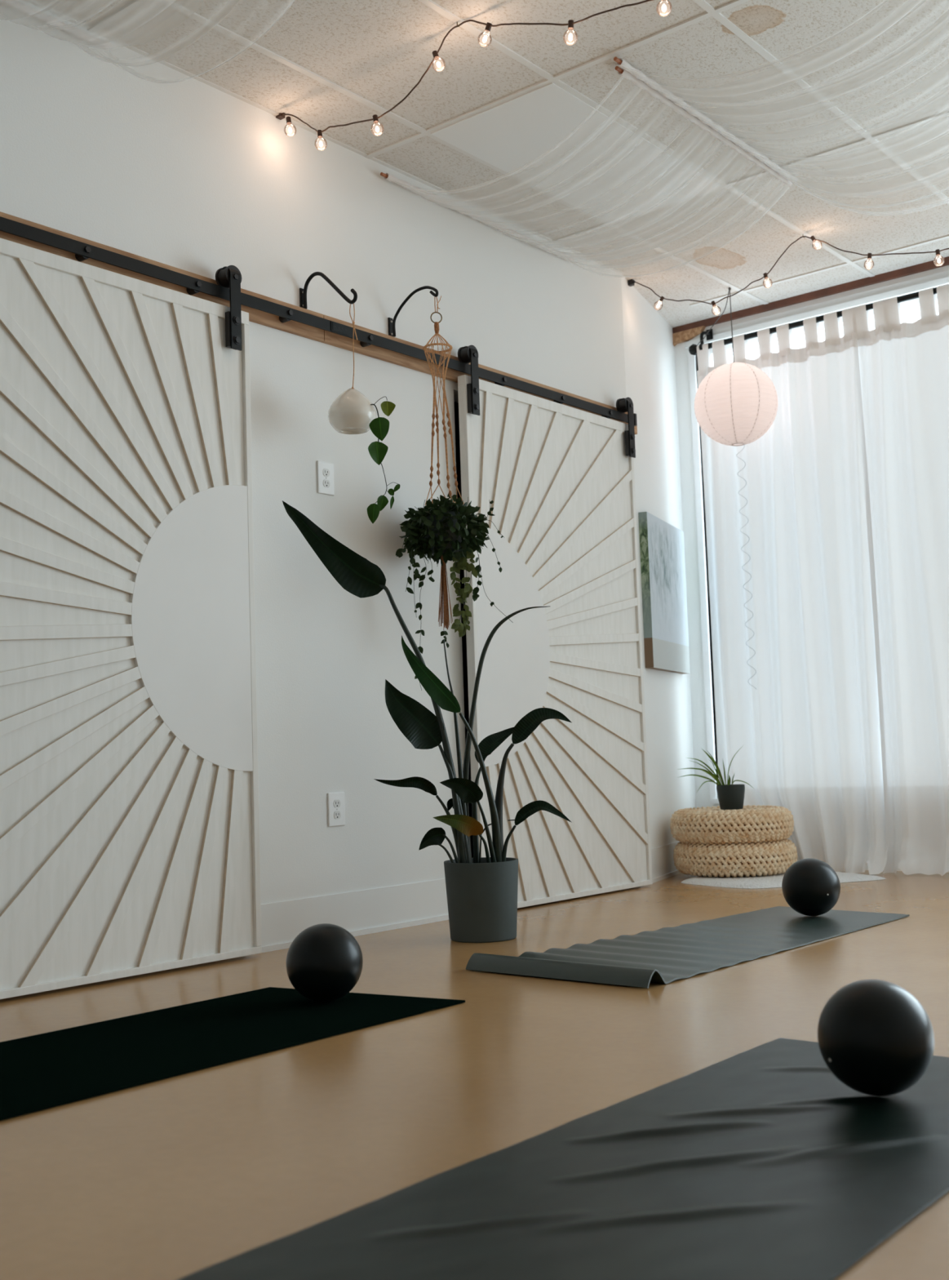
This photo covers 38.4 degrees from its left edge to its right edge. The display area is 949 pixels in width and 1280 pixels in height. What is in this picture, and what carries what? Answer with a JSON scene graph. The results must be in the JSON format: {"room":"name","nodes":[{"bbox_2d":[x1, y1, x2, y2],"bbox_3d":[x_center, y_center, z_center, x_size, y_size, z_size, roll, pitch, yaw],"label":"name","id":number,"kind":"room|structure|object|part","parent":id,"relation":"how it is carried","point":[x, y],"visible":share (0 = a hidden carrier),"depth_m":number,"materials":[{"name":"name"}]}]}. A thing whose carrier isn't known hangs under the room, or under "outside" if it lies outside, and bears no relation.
{"room":"exercise studio","nodes":[
{"label":"exercise studio","id":0,"kind":"room"},
{"bbox_2d":[0,0,626,904],"bbox_3d":[-1.410,-0.454,3.802,0.120,2.863,6.654,-6,-6,39],"label":"wall","id":1,"kind":"structure","parent":0,"point":[120,148],"depth_m":4.77,"materials":[{"name":"white paint"}]},
{"bbox_2d":[0,211,637,434],"bbox_3d":[-0.618,-1.116,4.712,0.066,0.096,4.405,-6,-6,39],"label":"barn door track","id":2,"kind":"object","parent":1,"relation":"attached to","point":[262,309],"visible":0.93,"depth_m":4.66,"materials":[{"name":"black metal"}]},
{"bbox_2d":[0,237,262,999],"bbox_3d":[-1.095,-0.139,3.941,0.070,2.216,1.210,-6,-6,39],"label":"barn door","id":3,"kind":"structure","parent":2,"relation":"hanging from","point":[130,821],"depth_m":4.00,"materials":[{"name":"white wood"}]},
{"bbox_3d":[-0.482,-1.106,4.840,0.014,0.035,0.085,-6,-6,39],"label":"joint plate","id":4,"kind":"part","parent":2,"relation":"part of","materials":[{"name":"black metal"}]},
{"bbox_2d":[457,345,653,908],"bbox_3d":[0.376,-0.035,5.738,0.070,2.218,1.211,-6,-6,39],"label":"barn door","id":5,"kind":"structure","parent":2,"relation":"hanging from","point":[559,478],"depth_m":5.71,"materials":[{"name":"white wood"}]},
{"bbox_2d":[316,460,334,495],"bbox_3d":[-0.524,-0.571,4.804,0.008,0.116,0.080,-6,-6,39],"label":"wall outlet","id":6,"kind":"object","parent":1,"relation":"attached to","point":[326,485],"visible":1,"depth_m":4.80,"materials":[{"name":"white plastic"}]},
{"bbox_2d":[323,479,329,487],"bbox_3d":[-0.521,-0.552,4.801,0.002,0.027,0.033,-6,-6,39],"label":"receptacle","id":7,"kind":"object","parent":6,"relation":"attached to","point":[326,482],"depth_m":4.80,"materials":[{"name":"grey plastic"}]},
{"bbox_2d":[323,468,329,476],"bbox_3d":[-0.523,-0.590,4.804,0.002,0.027,0.033,-6,-6,39],"label":"receptacle","id":8,"kind":"object","parent":6,"relation":"attached to","point":[326,471],"depth_m":4.80,"materials":[{"name":"grey plastic"}]},
{"bbox_2d":[299,271,357,308],"bbox_3d":[-0.504,-1.210,4.704,0.268,0.155,0.022,-6,-6,39],"label":"hook","id":9,"kind":"object","parent":1,"relation":"attached to","point":[303,292],"visible":1,"depth_m":4.73,"materials":[{"name":"black metal"}]},
{"bbox_3d":[-0.605,-1.197,4.786,0.007,0.077,0.022,-6,-6,39],"label":"mounting plate","id":10,"kind":"part","parent":9,"relation":"part of","materials":[{"name":"black metal"}]},
{"bbox_2d":[328,302,399,523],"bbox_3d":[-0.389,-0.771,4.618,0.230,0.761,0.171,-6,-6,39],"label":"hanging pot","id":11,"kind":"object","parent":9,"relation":"hanging from","point":[352,412],"visible":1,"depth_m":4.59,"materials":[{"name":"white ceramic"}]},
{"bbox_2d":[327,791,345,826],"bbox_3d":[-0.477,0.586,4.716,0.008,0.116,0.080,-6,-6,39],"label":"wall outlet","id":12,"kind":"object","parent":1,"relation":"attached to","point":[336,806],"visible":1,"depth_m":4.71,"materials":[{"name":"white plastic"}]},
{"bbox_2d":[333,800,340,807],"bbox_3d":[-0.476,0.566,4.715,0.002,0.027,0.033,-6,-6,39],"label":"receptacle","id":13,"kind":"object","parent":12,"relation":"attached to","point":[336,802],"depth_m":4.71,"materials":[{"name":"grey plastic"}]},
{"bbox_2d":[333,810,341,818],"bbox_3d":[-0.474,0.605,4.712,0.002,0.027,0.033,-6,-6,39],"label":"receptacle","id":14,"kind":"object","parent":12,"relation":"attached to","point":[337,814],"depth_m":4.71,"materials":[{"name":"grey plastic"}]},
{"bbox_2d":[261,878,448,952],"bbox_3d":[-1.312,0.890,3.646,0.013,0.152,6.654,-6,-6,39],"label":"baseboard","id":15,"kind":"structure","parent":1,"relation":"attached to","point":[365,912],"depth_m":4.76,"materials":[{"name":"white wood"}]},
{"bbox_2d":[387,285,438,337],"bbox_3d":[-0.226,-1.226,5.067,0.243,0.157,0.022,-6,-6,39],"label":"hook","id":16,"kind":"object","parent":1,"relation":"attached to","point":[392,329],"visible":1,"depth_m":5.11,"materials":[{"name":"black metal"}]},
{"bbox_3d":[-0.316,-1.177,5.138,0.007,0.077,0.022,-6,-6,39],"label":"mounting plate","id":17,"kind":"part","parent":16,"relation":"part of","materials":[{"name":"black metal"}]},
{"bbox_2d":[395,295,513,690],"bbox_3d":[-0.109,-0.552,5.002,0.376,1.433,0.361,-6,-6,39],"label":"hanging plant","id":18,"kind":"object","parent":16,"relation":"hanging from","point":[438,531],"visible":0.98,"depth_m":4.96,"materials":[{"name":"green plant"}]},
{"bbox_3d":[-0.113,-0.386,4.998,0.170,0.145,0.170,-6,-6,39],"label":"pot","id":19,"kind":"part","parent":18,"relation":"part of","materials":[{"name":"green"}]},
{"bbox_2d":[453,401,473,857],"bbox_3d":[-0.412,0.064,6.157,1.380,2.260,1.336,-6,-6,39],"label":"door edge","id":20,"kind":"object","parent":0,"point":[456,404],"depth_m":6.65,"materials":[{"name":"brown wood"}]},
{"bbox_2d":[0,870,948,1279],"bbox_3d":[0.787,0.849,2.626,5.750,0.080,7.930,-6,-6,39],"label":"floor","id":21,"kind":"structure","parent":0,"point":[177,1177],"depth_m":2.61,"materials":[{"name":"beige wood"}]},
{"bbox_2d":[0,986,465,1120],"bbox_3d":[-0.823,0.879,2.867,0.609,0.007,1.808,-6,-6,39],"label":"yoga mat","id":22,"kind":"object","parent":21,"relation":"on","point":[41,1072],"visible":0.97,"depth_m":3.01,"materials":[{"name":"black rubber"}]},
{"bbox_2d":[286,923,363,1002],"bbox_3d":[-0.378,0.812,3.432,0.192,0.192,0.192,-6,-6,39],"label":"exercise ball","id":23,"kind":"object","parent":22,"relation":"on","point":[325,961],"visible":1,"depth_m":3.37,"materials":[{"name":"black rubber"}]},
{"bbox_2d":[282,500,572,942],"bbox_3d":[-0.158,0.268,4.580,0.947,1.471,0.251,-1,-5,-13],"label":"potted plant","id":24,"kind":"object","parent":21,"relation":"on","point":[482,893],"visible":1,"depth_m":4.54,"materials":[{"name":"green plant"}]},
{"bbox_2d":[177,1038,948,1279],"bbox_3d":[0.336,0.758,1.956,0.640,0.014,1.724,-6,-6,39],"label":"yoga mat","id":25,"kind":"object","parent":21,"relation":"on","point":[759,1162],"visible":0.94,"depth_m":1.85,"materials":[{"name":"grey rubber"}]},
{"bbox_2d":[817,979,934,1096],"bbox_3d":[0.689,0.682,2.342,0.193,0.193,0.193,-6,-6,39],"label":"exercise ball","id":26,"kind":"object","parent":25,"relation":"on","point":[874,1036],"visible":1,"depth_m":2.27,"materials":[{"name":"black rubber"}]},
{"bbox_2d":[466,906,909,988],"bbox_3d":[0.758,0.930,4.332,0.644,0.045,1.730,-6,-6,39],"label":"yoga mat","id":27,"kind":"object","parent":21,"relation":"on","point":[666,955],"visible":0.99,"depth_m":4.10,"materials":[{"name":"grey rubber"}]},
{"bbox_2d":[782,857,840,915],"bbox_3d":[1.187,0.871,4.804,0.201,0.201,0.201,-6,-6,39],"label":"exercise ball","id":28,"kind":"object","parent":27,"relation":"on","point":[811,886],"visible":1,"depth_m":4.73,"materials":[{"name":"black rubber"}]},
{"bbox_2d":[681,871,886,888],"bbox_3d":[1.348,1.089,6.261,0.809,0.016,0.731,0,-5,-19],"label":"rug","id":29,"kind":"object","parent":21,"relation":"on","point":[772,881],"visible":0.62,"depth_m":6.05,"materials":[{"name":"white fur"}]},
{"bbox_2d":[673,838,797,877],"bbox_3d":[1.234,1.023,6.454,0.577,0.159,0.577,-4,-5,20],"label":"woven pouf","id":30,"kind":"object","parent":29,"relation":"on","point":[769,858],"visible":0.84,"depth_m":6.22,"materials":[{"name":"brown wicker"}]},
{"bbox_2d":[670,804,794,844],"bbox_3d":[1.221,0.875,6.469,0.577,0.159,0.577,-2,-5,-5],"label":"woven pouf","id":31,"kind":"object","parent":30,"relation":"on","point":[750,824],"visible":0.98,"depth_m":6.24,"materials":[{"name":"brown wicker"}]},
{"bbox_2d":[676,744,754,809],"bbox_3d":[1.136,0.653,6.484,0.365,0.307,0.147,-2,-5,-2],"label":"spider plant","id":32,"kind":"object","parent":31,"relation":"on","point":[731,797],"visible":1,"depth_m":6.45,"materials":[{"name":"green plant"}]},
{"bbox_3d":[1.221,0.747,6.486,0.134,0.115,0.134,-6,-6,39],"label":"pot","id":33,"kind":"part","parent":32,"relation":"part of","materials":[{"name":"grey ceramic"}]},
{"bbox_2d":[444,857,518,942],"bbox_3d":[0.026,0.869,4.567,0.251,0.259,0.251,-6,-6,39],"label":"pot","id":34,"kind":"object","parent":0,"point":[482,893],"depth_m":4.47,"materials":[{"name":"grey ceramic"}]},
{"bbox_2d":[34,0,948,327],"bbox_3d":[0.646,-2.075,2.823,5.750,0.060,7.800,-6,-6,39],"label":"ceiling","id":35,"kind":"structure","parent":0,"point":[884,64],"depth_m":4.68,"materials":[{"name":"tile"}]},
{"bbox_2d":[0,0,110,50],"bbox_3d":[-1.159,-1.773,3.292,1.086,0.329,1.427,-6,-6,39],"label":"rod","id":36,"kind":"object","parent":35,"relation":"hanging from","point":[16,5],"visible":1,"depth_m":4.03,"materials":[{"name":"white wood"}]},
{"bbox_2d":[275,0,671,150],"bbox_3d":[-0.046,-1.787,4.220,1.675,0.272,0.071,-6,-6,39],"label":"string lights","id":37,"kind":"object","parent":35,"relation":"hanging from","point":[281,116],"visible":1,"depth_m":4.25,"materials":[{"name":"brown"}]},
{"bbox_2d":[284,115,296,136],"bbox_3d":[-0.633,-1.764,4.681,0.043,0.070,0.043,-6,-6,39],"label":"bulb","id":38,"kind":"object","parent":37,"relation":"attached to","point":[288,118],"depth_m":4.68,"materials":[{"name":"clear"}]},
{"bbox_2d":[314,129,327,150],"bbox_3d":[-0.517,-1.680,4.581,0.043,0.070,0.043,-6,-6,39],"label":"bulb","id":39,"kind":"object","parent":37,"relation":"attached to","point":[319,132],"depth_m":4.58,"materials":[{"name":"clear"}]},
{"bbox_2d":[370,114,384,136],"bbox_3d":[-0.315,-1.668,4.415,0.043,0.070,0.043,-6,-6,39],"label":"bulb","id":40,"kind":"object","parent":37,"relation":"attached to","point":[375,117],"depth_m":4.42,"materials":[{"name":"clear"}]},
{"bbox_2d":[431,50,445,71],"bbox_3d":[-0.113,-1.810,4.257,0.044,0.069,0.043,-6,-6,39],"label":"bulb","id":41,"kind":"object","parent":37,"relation":"attached to","point":[435,53],"depth_m":4.26,"materials":[{"name":"clear"}]},
{"bbox_2d":[477,22,492,46],"bbox_3d":[0.033,-1.838,4.139,0.050,0.068,0.043,-6,-6,39],"label":"bulb","id":42,"kind":"object","parent":37,"relation":"attached to","point":[488,27],"depth_m":4.14,"materials":[{"name":"clear"}]},
{"bbox_2d":[563,19,577,44],"bbox_3d":[0.277,-1.753,3.936,0.043,0.070,0.043,-6,-6,39],"label":"bulb","id":43,"kind":"object","parent":37,"relation":"attached to","point":[571,22],"depth_m":3.93,"materials":[{"name":"clear"}]},
{"bbox_2d":[656,0,671,16],"bbox_3d":[0.519,-1.745,3.736,0.043,0.069,0.043,-6,-6,39],"label":"bulb","id":44,"kind":"object","parent":37,"relation":"attached to","point":[664,7],"depth_m":3.74,"materials":[{"name":"clear"}]},
{"bbox_2d":[23,0,948,306],"bbox_3d":[0.825,-2.063,2.644,5.050,0.006,7.550,-6,-6,39],"label":"grid","id":45,"kind":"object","parent":35,"relation":"attached to","point":[711,11],"depth_m":4.82,"materials":[{"name":"white metal"}]},
{"bbox_2d":[431,82,722,223],"bbox_3d":[0.419,-1.830,5.206,0.544,0.008,1.159,-6,-6,39],"label":"ceiling light panel","id":46,"kind":"object","parent":35,"relation":"attached to","point":[546,137],"visible":1,"depth_m":5.14,"materials":[{"name":"white"}]},
{"bbox_2d":[613,56,798,183],"bbox_3d":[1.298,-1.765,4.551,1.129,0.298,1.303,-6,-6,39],"label":"rod","id":47,"kind":"object","parent":35,"relation":"hanging from","point":[622,63],"visible":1,"depth_m":4.82,"materials":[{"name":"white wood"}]},
{"bbox_2d":[627,235,948,315],"bbox_3d":[1.483,-1.630,5.981,1.860,0.350,0.062,-6,-6,39],"label":"string lights","id":48,"kind":"object","parent":35,"relation":"hanging from","point":[631,282],"visible":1,"depth_m":6.08,"materials":[{"name":"brown plastic"}]},
{"bbox_2d":[653,296,664,310],"bbox_3d":[0.880,-1.603,6.486,0.057,0.064,0.043,-6,-6,39],"label":"bulb","id":49,"kind":"object","parent":48,"relation":"attached to","point":[662,298],"depth_m":6.49,"materials":[{"name":"clear"}]},
{"bbox_2d":[711,300,720,315],"bbox_3d":[1.115,-1.534,6.290,0.045,0.069,0.043,-6,-6,39],"label":"bulb","id":50,"kind":"object","parent":48,"relation":"attached to","point":[713,303],"depth_m":6.29,"materials":[{"name":"clear"}]},
{"bbox_2d":[763,272,773,288],"bbox_3d":[1.318,-1.618,6.128,0.043,0.070,0.043,-6,-6,39],"label":"bulb","id":51,"kind":"object","parent":48,"relation":"attached to","point":[766,276],"depth_m":6.13,"materials":[{"name":"clear"}]},
{"bbox_2d":[810,235,822,249],"bbox_3d":[1.501,-1.746,5.985,0.050,0.067,0.043,-6,-6,39],"label":"bulb","id":52,"kind":"object","parent":48,"relation":"attached to","point":[812,237],"depth_m":5.99,"materials":[{"name":"clear"}]},
{"bbox_2d":[864,253,874,269],"bbox_3d":[1.686,-1.619,5.827,0.043,0.070,0.043,-6,-6,39],"label":"bulb","id":53,"kind":"object","parent":48,"relation":"attached to","point":[869,255],"depth_m":5.82,"materials":[{"name":"clear"}]},
{"bbox_2d":[933,248,944,266],"bbox_3d":[1.920,-1.580,5.633,0.043,0.069,0.043,-6,-6,39],"label":"bulb","id":54,"kind":"object","parent":48,"relation":"attached to","point":[938,251],"depth_m":5.63,"materials":[{"name":"clear"}]},
{"bbox_2d":[621,273,696,848],"bbox_3d":[0.876,-0.278,6.802,0.120,2.863,0.964,-4,-5,23],"label":"wall","id":55,"kind":"structure","parent":0,"point":[649,347],"depth_m":6.76,"materials":[{"name":"white paint"}]},
{"bbox_2d":[638,511,690,674],"bbox_3d":[0.945,-0.216,6.746,0.041,0.740,0.691,-4,-5,23],"label":"picture","id":56,"kind":"object","parent":55,"relation":"attached to","point":[662,548],"visible":1,"depth_m":6.64},
{"bbox_2d":[651,841,680,883],"bbox_3d":[0.983,1.068,6.662,0.013,0.152,0.964,-4,-5,23],"label":"baseboard","id":57,"kind":"structure","parent":55,"relation":"attached to","point":[664,867],"depth_m":6.46,"materials":[{"name":"white plastic"}]},
{"bbox_2d":[674,265,948,872],"bbox_3d":[3.177,-0.456,5.627,5.418,2.863,0.120,-6,-6,39],"label":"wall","id":58,"kind":"structure","parent":0,"point":[687,484],"depth_m":7.18,"materials":[{"name":"white paint"}]},
{"bbox_2d":[672,325,706,346],"bbox_3d":[1.142,-1.619,7.263,0.198,0.064,0.027,-6,-6,39],"label":"trim","id":59,"kind":"structure","parent":58,"relation":"attached to","point":[686,335],"depth_m":7.26,"materials":[{"name":"brown wood"}]},
{"bbox_2d":[672,256,948,333],"bbox_3d":[3.123,-1.871,5.660,5.318,0.034,0.022,-6,-6,39],"label":"trim","id":60,"kind":"structure","parent":58,"relation":"attached to","point":[926,266],"depth_m":6.79,"materials":[{"name":"brown wood"}]},
{"bbox_2d":[688,293,937,804],"bbox_3d":[3.160,-0.553,5.607,5.045,2.415,0.120,-6,-6,39],"label":"window","id":61,"kind":"structure","parent":58,"relation":"in","point":[912,304],"depth_m":7.13,"materials":[{"name":"white"}]},
{"bbox_3d":[1.208,-0.355,7.165,0.035,2.415,0.045,-6,-6,39],"label":"casing","id":62,"kind":"part","parent":61,"relation":"part of","materials":[{"name":"white paint"}]},
{"bbox_3d":[3.187,0.635,5.479,5.030,0.025,0.060,-6,-6,39],"label":"sill","id":63,"kind":"part","parent":61,"relation":"part of","materials":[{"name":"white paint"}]},
{"bbox_2d":[688,287,937,355],"bbox_3d":[3.064,-1.755,5.607,4.962,0.145,0.122,-6,-6,39],"label":"curtain rod","id":64,"kind":"object","parent":58,"relation":"attached to","point":[693,348],"visible":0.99,"depth_m":6.82,"materials":[{"name":"black metal"}]},
{"bbox_2d":[697,306,889,874],"bbox_3d":[1.517,-0.230,6.690,0.891,2.696,0.161,-6,-6,39],"label":"curtain","id":65,"kind":"object","parent":64,"relation":"hanging from","point":[809,731],"visible":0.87,"depth_m":6.67,"materials":[{"name":"white fabric"}]},
{"bbox_2d":[852,284,948,875],"bbox_3d":[2.221,-0.303,6.105,0.994,2.696,0.181,-6,-6,39],"label":"curtain","id":66,"kind":"object","parent":64,"relation":"hanging from","point":[904,366],"visible":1,"depth_m":6.33,"materials":[{"name":"white fabric"}]},
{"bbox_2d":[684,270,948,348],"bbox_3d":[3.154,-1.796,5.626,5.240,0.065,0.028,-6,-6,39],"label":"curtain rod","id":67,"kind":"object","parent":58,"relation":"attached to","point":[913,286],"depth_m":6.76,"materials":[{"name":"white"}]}
]}

